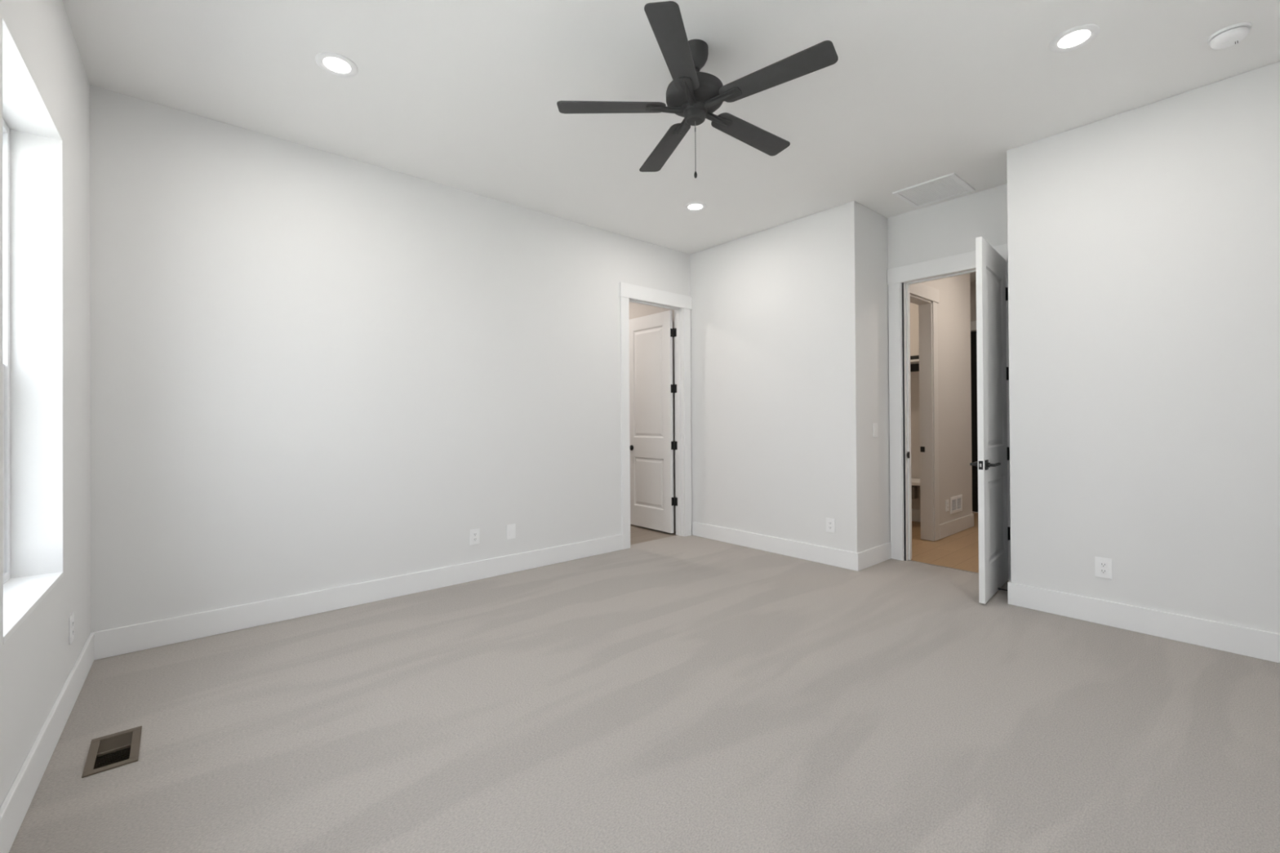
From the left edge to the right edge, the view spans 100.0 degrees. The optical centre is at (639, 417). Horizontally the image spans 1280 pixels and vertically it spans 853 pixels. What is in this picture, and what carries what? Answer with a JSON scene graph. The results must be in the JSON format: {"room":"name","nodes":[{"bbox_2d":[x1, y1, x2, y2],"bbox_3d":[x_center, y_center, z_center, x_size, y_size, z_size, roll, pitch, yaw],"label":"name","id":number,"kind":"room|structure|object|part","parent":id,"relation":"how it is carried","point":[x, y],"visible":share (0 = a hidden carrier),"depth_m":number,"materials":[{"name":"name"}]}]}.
{"room":"empty bedroom","nodes":[
{"label":"empty bedroom","id":0,"kind":"room"},
{"bbox_2d":[0,0,90,807],"bbox_3d":[-1.542,-0.258,0.987,0.240,3.050,5.200,0,0,-39],"label":"wall","id":1,"kind":"structure","parent":0,"point":[45,85],"depth_m":2.22,"materials":[{"name":"white paint"}]},
{"bbox_2d":[2,118,9,583],"bbox_3d":[-2.298,-0.263,1.806,0.079,1.823,0.892,0,0,-39],"label":"window","id":2,"kind":"structure","parent":1,"relation":"in","point":[6,130],"depth_m":2.15,"materials":[{"name":"white plastic"}]},
{"bbox_3d":[-2.283,0.201,1.813,0.028,0.832,0.828,0,0,-39],"label":"sash","id":3,"kind":"part","parent":2,"relation":"part of","materials":[{"name":"white plastic"}]},
{"bbox_2d":[3,571,63,644],"bbox_3d":[-2.204,0.659,1.873,0.148,0.022,0.894,0,0,-39],"label":"window sill","id":4,"kind":"structure","parent":1,"relation":"attached to","point":[21,595],"depth_m":1.95,"materials":[{"name":"white paint"}]},
{"bbox_2d":[0,632,93,852],"bbox_3d":[-1.403,1.193,1.022,0.015,0.147,4.700,0,0,-39],"label":"baseboard","id":5,"kind":"structure","parent":1,"relation":"attached to","point":[13,811],"depth_m":1.88,"materials":[{"name":"white paint"}]},
{"bbox_2d":[69,612,74,644],"bbox_3d":[-2.538,0.945,2.402,0.008,0.121,0.080,0,0,-39],"label":"wall outlet","id":6,"kind":"object","parent":1,"relation":"attached to","point":[72,616],"visible":1,"depth_m":2.39,"materials":[{"name":"white plastic"}]},
{"bbox_2d":[89,84,692,632],"bbox_3d":[-1.318,-0.244,4.292,4.901,3.050,0.120,0,0,-41],"label":"wall","id":7,"kind":"structure","parent":0,"point":[313,369],"depth_m":3.54,"materials":[{"name":"white paint"}]},
{"bbox_2d":[93,534,622,660],"bbox_3d":[-1.531,1.208,4.004,3.597,0.147,0.015,0,0,-41],"label":"baseboard","id":8,"kind":"structure","parent":7,"relation":"attached to","point":[110,642],"depth_m":3.52,"materials":[{"name":"white paint"}]},
{"bbox_2d":[470,528,479,545],"bbox_3d":[-1.292,0.941,4.217,0.080,0.121,0.008,0,0,-41],"label":"wall outlet","id":9,"kind":"object","parent":7,"relation":"attached to","point":[475,533],"visible":1,"depth_m":4.21,"materials":[{"name":"white plastic"}]},
{"bbox_2d":[506,524,515,539],"bbox_3d":[-1.055,0.943,4.421,0.080,0.121,0.008,0,0,-41],"label":"wall plate","id":10,"kind":"object","parent":7,"relation":"attached to","point":[511,529],"visible":1,"depth_m":4.42,"materials":[{"name":"white plastic"}]},
{"bbox_2d":[629,310,677,533],"bbox_3d":[0.129,0.052,6.099,0.161,2.422,0.798,0,0,-41],"label":"door","id":11,"kind":"structure","parent":7,"relation":"in","point":[652,444],"depth_m":6.05,"materials":[{"name":"white paint"}]},
{"bbox_2d":[618,281,692,549],"bbox_3d":[0.195,-0.014,5.497,0.991,2.582,0.026,0,0,-41],"label":"trim","id":12,"kind":"structure","parent":7,"relation":"attached to","point":[626,291],"depth_m":5.28,"materials":[{"name":"white paint"}]},
{"bbox_2d":[628,298,684,536],"bbox_3d":[0.144,0.047,5.548,0.781,2.462,0.120,0,0,-41],"label":"trim","id":13,"kind":"structure","parent":7,"relation":"attached to","point":[678,353],"depth_m":5.77,"materials":[{"name":"white paint"}]},
{"bbox_2d":[8,512,1279,852],"bbox_3d":[1.527,1.317,5.131,10.300,0.100,7.100,0,0,-41],"label":"floor","id":14,"kind":"structure","parent":0,"point":[676,694],"depth_m":2.20,"materials":[{"name":"carpet"}]},
{"bbox_2d":[81,725,142,777],"bbox_3d":[-2.007,1.303,2.051,0.146,0.068,0.294,0,0,-41],"label":"floor vent","id":15,"kind":"object","parent":14,"relation":"in","point":[112,751],"visible":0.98,"depth_m":2.05,"materials":[{"name":"brown metal"}]},
{"bbox_2d":[911,478,919,485],"bbox_3d":[2.901,1.006,6.681,0.400,0.520,1.710,0,0,-41],"label":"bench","id":16,"kind":"object","parent":14,"relation":"on","point":[914,482],"visible":0.02,"depth_m":6.14,"materials":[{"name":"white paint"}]},
{"bbox_2d":[628,302,675,531],"bbox_3d":[-1.164,-0.236,6.088,2.480,3.050,2.400,0,0,-41],"label":"wall","id":17,"kind":"structure","parent":0,"point":[636,310],"depth_m":6.09,"materials":[{"name":"white paint"}]},
{"bbox_2d":[62,0,1279,281],"bbox_3d":[1.431,-1.843,5.080,10.700,0.120,7.500,0,0,-41],"label":"ceiling","id":18,"kind":"structure","parent":0,"point":[464,95],"depth_m":2.85,"materials":[{"name":"white paint"}]},
{"bbox_2d":[315,52,358,77],"bbox_3d":[-1.522,-1.772,2.703,0.188,0.007,0.188,0,0,-41],"label":"recessed light","id":19,"kind":"object","parent":18,"relation":"in","point":[335,64],"visible":1,"depth_m":2.69,"materials":[{"name":"white plastic"}]},
{"bbox_2d":[684,201,706,211],"bbox_3d":[0.472,-1.776,4.533,0.188,0.007,0.188,0,0,-41],"label":"recessed light","id":20,"kind":"object","parent":18,"relation":"in","point":[696,206],"visible":1,"depth_m":4.53,"materials":[{"name":"white plastic"}]},
{"bbox_2d":[556,0,838,177],"bbox_3d":[0.306,-1.471,2.618,1.248,0.632,1.282,0,0,-41],"label":"ceiling fan","id":21,"kind":"object","parent":18,"relation":"hanging from","point":[693,95],"visible":1,"depth_m":2.51,"materials":[{"name":"black metal"}]},
{"bbox_3d":[-0.133,-1.498,2.595,0.520,0.006,0.133,0,8,-1],"label":"blade","id":22,"kind":"part","parent":21,"relation":"part of","materials":[{"name":"black wood"}]},
{"bbox_3d":[0.139,-1.487,2.982,0.133,0.006,0.520,-9,1,-19],"label":"blade","id":23,"kind":"part","parent":21,"relation":"part of","materials":[{"name":"black wood"}]},
{"bbox_3d":[0.151,-1.513,2.217,0.133,0.006,0.520,9,1,17],"label":"blade","id":24,"kind":"part","parent":21,"relation":"part of","materials":[{"name":"black wood"}]},
{"bbox_3d":[0.269,-1.495,2.602,0.134,0.019,0.134,0,0,-41],"label":"hub plate","id":25,"kind":"part","parent":21,"relation":"part of","materials":[{"name":"black metal"}]},
{"bbox_3d":[0.271,-1.312,2.596,0.007,0.246,0.007,0,0,-41],"label":"pull chain","id":26,"kind":"part","parent":21,"relation":"part of","materials":[{"name":"silver metal"}]},
{"bbox_3d":[0.591,-1.495,2.843,0.520,0.006,0.133,1,-10,-37],"label":"blade","id":27,"kind":"part","parent":21,"relation":"part of","materials":[{"name":"black wood"}]},
{"bbox_3d":[0.598,-1.511,2.370,0.520,0.006,0.133,-2,-10,35],"label":"blade","id":28,"kind":"part","parent":21,"relation":"part of","materials":[{"name":"black wood"}]},
{"bbox_2d":[892,172,975,208],"bbox_3d":[2.328,-1.786,4.248,0.448,0.013,0.448,0,0,-41],"label":"ceiling vent","id":29,"kind":"object","parent":18,"relation":"in","point":[950,185],"visible":1,"depth_m":4.23,"materials":[{"name":"white plastic"}]},
{"bbox_2d":[1048,23,1100,52],"bbox_3d":[2.064,-1.795,2.549,0.188,0.007,0.188,0,0,-41],"label":"recessed light","id":30,"kind":"object","parent":18,"relation":"in","point":[1077,37],"visible":1,"depth_m":2.54,"materials":[{"name":"white plastic"}]},
{"bbox_2d":[1207,22,1252,49],"bbox_3d":[2.769,-1.779,2.521,0.142,0.048,0.142,0,0,-41],"label":"smoke detector","id":31,"kind":"object","parent":18,"relation":"attached to","point":[1228,36],"visible":1,"depth_m":2.49,"materials":[{"name":"white plastic"}]},
{"bbox_2d":[910,273,972,541],"bbox_3d":[2.273,-0.256,6.477,1.986,3.050,2.460,0,0,-41],"label":"wall","id":32,"kind":"structure","parent":0,"point":[953,308],"depth_m":5.92,"materials":[{"name":"white paint"}]},
{"bbox_2d":[910,355,919,371],"bbox_3d":[2.948,-0.644,6.739,0.280,0.190,1.710,0,0,-41],"label":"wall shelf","id":33,"kind":"object","parent":32,"relation":"attached to","point":[914,360],"visible":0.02,"depth_m":6.47,"materials":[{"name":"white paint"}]},
{"bbox_3d":[3.045,-0.707,6.824,0.022,0.065,1.710,0,0,-41],"label":"rail","id":34,"kind":"part","parent":33,"relation":"part of","materials":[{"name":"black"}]},
{"bbox_3d":[3.046,-0.595,6.823,0.022,0.091,1.710,0,0,-41],"label":"rail","id":35,"kind":"part","parent":33,"relation":"part of","materials":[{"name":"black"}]},
{"bbox_2d":[911,485,917,498],"bbox_3d":[3.300,0.907,6.462,0.085,0.150,0.065,0,0,-41],"label":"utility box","id":36,"kind":"object","parent":32,"relation":"attached to","point":[914,489],"visible":0.75,"depth_m":6.42,"materials":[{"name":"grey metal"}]},
{"bbox_2d":[920,446,924,452],"bbox_3d":[2.917,0.332,5.529,0.005,0.057,0.043,0,0,-41],"label":"strike plate","id":37,"kind":"object","parent":32,"relation":"attached to","point":[922,448],"visible":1,"depth_m":5.53,"materials":[{"name":"black metal"}]},
{"bbox_2d":[909,282,939,541],"bbox_3d":[2.680,-0.027,5.270,1.006,2.575,0.145,0,0,-41],"label":"trim","id":38,"kind":"structure","parent":32,"relation":"attached to","point":[923,294],"depth_m":5.49,"materials":[{"name":"white paint"}]},
{"bbox_2d":[911,508,973,539],"bbox_3d":[2.732,1.194,6.715,1.015,0.147,2.275,0,0,-41],"label":"baseboard","id":39,"kind":"structure","parent":32,"relation":"attached to","point":[960,524],"depth_m":5.90,"materials":[{"name":"white paint"}]},
{"bbox_2d":[945,499,949,511],"bbox_3d":[3.267,0.937,5.692,0.080,0.121,0.008,0,0,-41],"label":"wall outlet","id":40,"kind":"object","parent":32,"relation":"attached to","point":[947,505],"visible":1,"depth_m":5.68,"materials":[{"name":"white plastic"}]},
{"bbox_2d":[950,494,962,514],"bbox_3d":[3.460,0.950,5.858,0.330,0.178,0.008,0,0,-41],"label":"air vent","id":41,"kind":"object","parent":32,"relation":"in","point":[956,502],"visible":1,"depth_m":5.85,"materials":[{"name":"white plastic"}]},
{"bbox_2d":[969,280,976,331],"bbox_3d":[4.338,-0.266,7.241,0.120,3.050,4.000,0,0,-41],"label":"wall","id":42,"kind":"structure","parent":0,"point":[972,284],"depth_m":7.07,"materials":[{"name":"white paint"}]},
{"bbox_2d":[970,331,977,511],"bbox_3d":[4.165,0.061,7.385,0.102,2.380,0.930,0,0,-41],"label":"door","id":43,"kind":"structure","parent":42,"relation":"in","point":[973,334],"depth_m":7.09,"materials":[{"name":"black paint"}]},
{"bbox_2d":[970,320,977,512],"bbox_3d":[4.185,0.011,7.403,0.142,2.540,1.170,0,0,-41],"label":"trim","id":44,"kind":"structure","parent":42,"relation":"attached to","point":[973,324],"depth_m":7.05,"materials":[{"name":"white paint"}]},
{"bbox_2d":[689,61,1279,633],"bbox_3d":[2.364,-0.267,4.297,0.723,3.050,4.920,0,0,-41],"label":"wall","id":45,"kind":"structure","parent":0,"point":[1143,242],"depth_m":3.31,"materials":[{"name":"white paint"}]},
{"bbox_2d":[826,517,835,533],"bbox_3d":[1.633,0.926,4.588,0.008,0.121,0.080,0,0,-41],"label":"wall outlet","id":46,"kind":"object","parent":45,"relation":"attached to","point":[830,522],"visible":1,"depth_m":4.58,"materials":[{"name":"white plastic"}]},
{"bbox_2d":[873,422,878,437],"bbox_3d":[2.039,0.112,4.632,0.080,0.121,0.008,0,0,-41],"label":"light switch","id":47,"kind":"object","parent":45,"relation":"attached to","point":[875,424],"visible":1,"depth_m":4.62,"materials":[{"name":"white plastic"}]},
{"bbox_2d":[902,268,976,560],"bbox_3d":[2.622,0.026,4.460,0.120,2.462,0.791,0,0,-41],"label":"trim","id":48,"kind":"structure","parent":45,"relation":"attached to","point":[906,319],"depth_m":4.73,"materials":[{"name":"white paint"}]},
{"bbox_2d":[908,560,978,573],"bbox_3d":[2.612,1.258,4.440,0.014,0.007,0.747,0,0,-41],"label":"trim","id":49,"kind":"structure","parent":45,"relation":"attached to","point":[908,560],"depth_m":4.50,"materials":[{"name":"wood"}]},
{"bbox_2d":[887,243,1010,581],"bbox_3d":[2.563,-0.034,4.417,0.026,2.582,1.014,0,0,-41],"label":"trim","id":50,"kind":"structure","parent":45,"relation":"attached to","point":[966,260],"depth_m":4.73,"materials":[{"name":"white paint"}]},
{"bbox_2d":[692,521,1279,663],"bbox_3d":[2.333,1.184,4.233,0.618,0.147,4.685,0,0,-41],"label":"baseboard","id":51,"kind":"structure","parent":45,"relation":"attached to","point":[1247,642],"depth_m":3.28,"materials":[{"name":"white paint"}]},
{"bbox_2d":[969,236,1010,604],"bbox_3d":[2.541,0.018,3.854,0.151,2.445,0.780,-1,0,44],"label":"door","id":52,"kind":"structure","parent":45,"relation":"in","point":[992,292],"depth_m":3.75,"materials":[{"name":"white paint"}]},
{"bbox_3d":[2.325,0.321,3.696,0.058,0.066,0.178,-1,0,44],"label":"lever handle","id":53,"kind":"part","parent":52,"relation":"part of","materials":[{"name":"black metal"}]},
{"bbox_3d":[2.277,0.321,3.580,0.025,0.058,0.002,-1,0,44],"label":"latch plate","id":54,"kind":"part","parent":52,"relation":"part of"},
{"bbox_3d":[2.392,0.321,3.631,0.058,0.066,0.178,-1,0,44],"label":"lever handle","id":55,"kind":"part","parent":52,"relation":"part of","materials":[{"name":"black metal"}]},
{"bbox_2d":[1094,556,1112,579],"bbox_3d":[2.799,0.909,3.236,0.008,0.121,0.080,0,0,-41],"label":"wall outlet","id":56,"kind":"object","parent":45,"relation":"attached to","point":[1103,566],"visible":1,"depth_m":3.23,"materials":[{"name":"white plastic"}]},
{"bbox_2d":[1099,568,1106,573],"bbox_3d":[2.797,0.929,3.235,0.004,0.028,0.033,0,0,-41],"label":"receptacle","id":57,"kind":"object","parent":56,"relation":"attached to","point":[1102,571],"depth_m":3.24,"materials":[{"name":"grey plastic"}]},
{"bbox_2d":[1099,561,1106,567],"bbox_3d":[2.797,0.890,3.235,0.004,0.028,0.033,0,0,-41],"label":"receptacle","id":58,"kind":"object","parent":56,"relation":"attached to","point":[1102,564],"depth_m":3.24,"materials":[{"name":"grey plastic"}]}
]}

